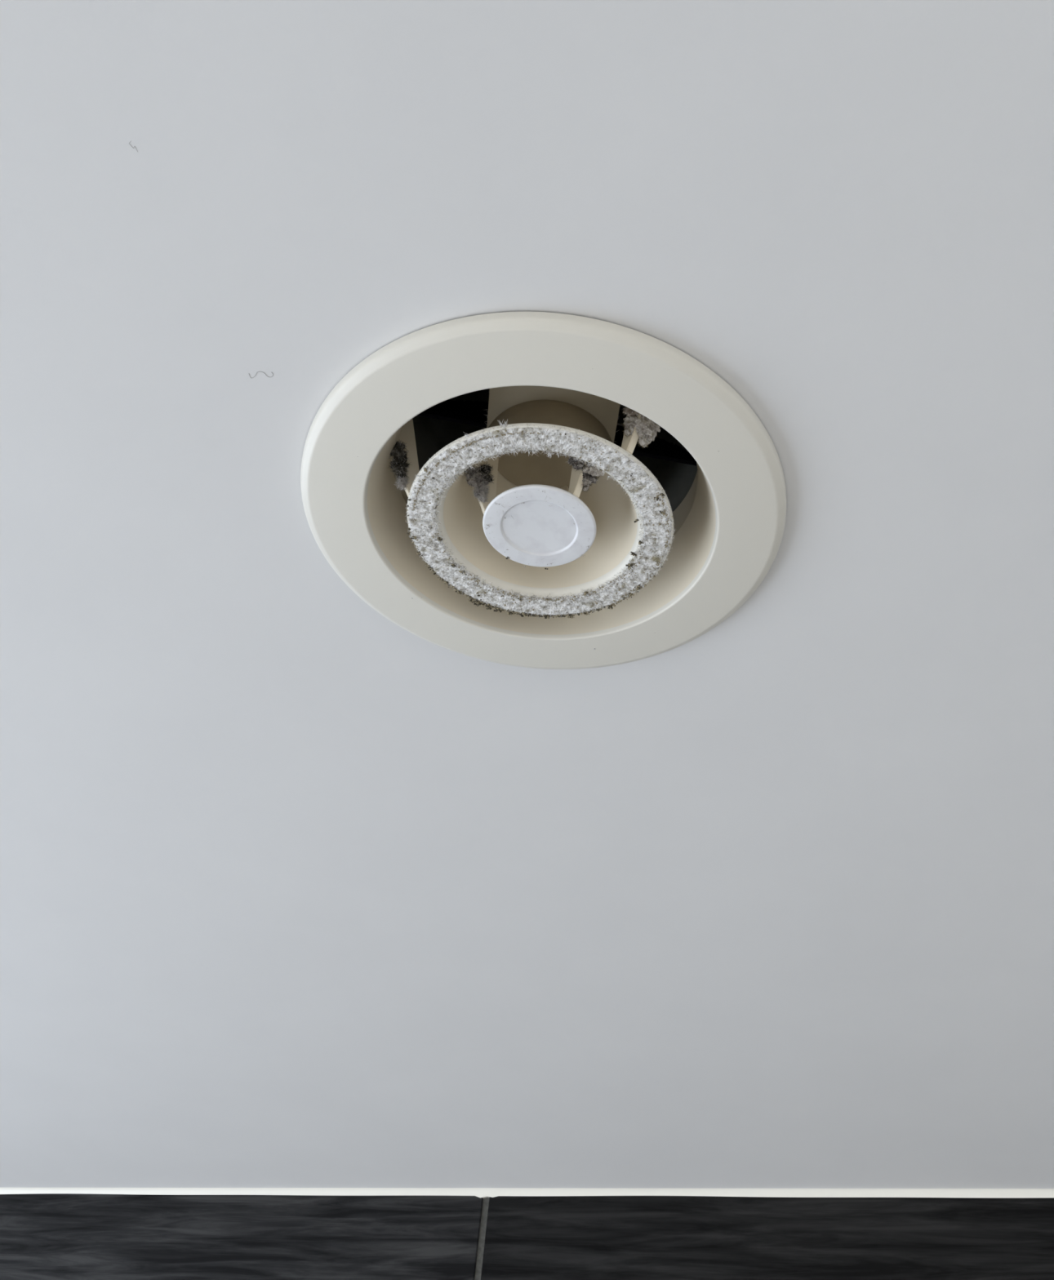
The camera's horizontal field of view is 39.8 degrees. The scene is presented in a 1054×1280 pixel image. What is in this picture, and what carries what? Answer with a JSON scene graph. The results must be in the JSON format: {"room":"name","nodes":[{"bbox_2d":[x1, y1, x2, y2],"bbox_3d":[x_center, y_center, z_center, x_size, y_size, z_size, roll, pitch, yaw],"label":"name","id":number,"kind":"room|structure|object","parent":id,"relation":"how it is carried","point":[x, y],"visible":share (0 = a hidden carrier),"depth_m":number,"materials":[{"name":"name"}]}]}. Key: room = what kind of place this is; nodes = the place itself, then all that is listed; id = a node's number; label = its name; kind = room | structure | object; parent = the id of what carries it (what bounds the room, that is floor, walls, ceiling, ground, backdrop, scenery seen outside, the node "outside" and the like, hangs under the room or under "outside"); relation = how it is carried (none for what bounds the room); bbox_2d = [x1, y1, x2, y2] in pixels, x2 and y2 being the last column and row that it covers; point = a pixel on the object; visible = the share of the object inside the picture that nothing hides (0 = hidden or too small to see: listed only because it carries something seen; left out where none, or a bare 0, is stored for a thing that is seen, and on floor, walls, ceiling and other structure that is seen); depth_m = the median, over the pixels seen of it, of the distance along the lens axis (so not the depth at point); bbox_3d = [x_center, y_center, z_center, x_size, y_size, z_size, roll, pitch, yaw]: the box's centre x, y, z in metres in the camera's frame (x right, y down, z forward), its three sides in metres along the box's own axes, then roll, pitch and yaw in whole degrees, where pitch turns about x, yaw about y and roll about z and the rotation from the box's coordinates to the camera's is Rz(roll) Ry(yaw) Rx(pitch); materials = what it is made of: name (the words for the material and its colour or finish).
{"room":"bathroom","nodes":[
{"label":"bathroom","id":0,"kind":"room"},
{"bbox_2d":[0,0,1053,1188],"bbox_3d":[-0.172,-0.392,0.107,2.000,0.012,2.300,-5,-42,14],"label":"ceiling","id":1,"kind":"structure","parent":0,"point":[300,886],"depth_m":0.54,"materials":[{"name":"paint"}]},
{"bbox_2d":[300,311,786,669],"bbox_3d":[0.006,-0.051,0.489,0.160,0.042,0.160,21,-42,-17],"label":"ceiling vent","id":2,"kind":"object","parent":1,"relation":"in","point":[533,539],"visible":1,"depth_m":0.48,"materials":[{"name":"cream plastic"},{"name":"tan plastic"},{"name":"grey dust"}]},
{"bbox_2d":[412,388,697,512],"bbox_3d":[0.012,-0.107,0.536,0.109,0.134,0.109,7,-40,0],"label":"duct pipe","id":3,"kind":"object","parent":2,"relation":"attached to","point":[436,427],"visible":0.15,"depth_m":0.54,"materials":[{"name":"black rubber"}]},
{"bbox_2d":[0,1193,1053,1279],"bbox_3d":[-0.003,1.271,0.171,2.000,2.400,0.020,-5,-42,14],"label":"wall","id":4,"kind":"structure","parent":0,"point":[48,1236],"depth_m":0.94,"materials":[{"name":"black tile"}]},
{"bbox_2d":[0,1187,1053,1198],"bbox_3d":[0.102,0.356,0.935,2.000,0.005,0.006,-5,-42,14],"label":"trim","id":5,"kind":"structure","parent":4,"relation":"attached to","point":[483,1193],"depth_m":0.96,"materials":[{"name":"white"}]}
]}

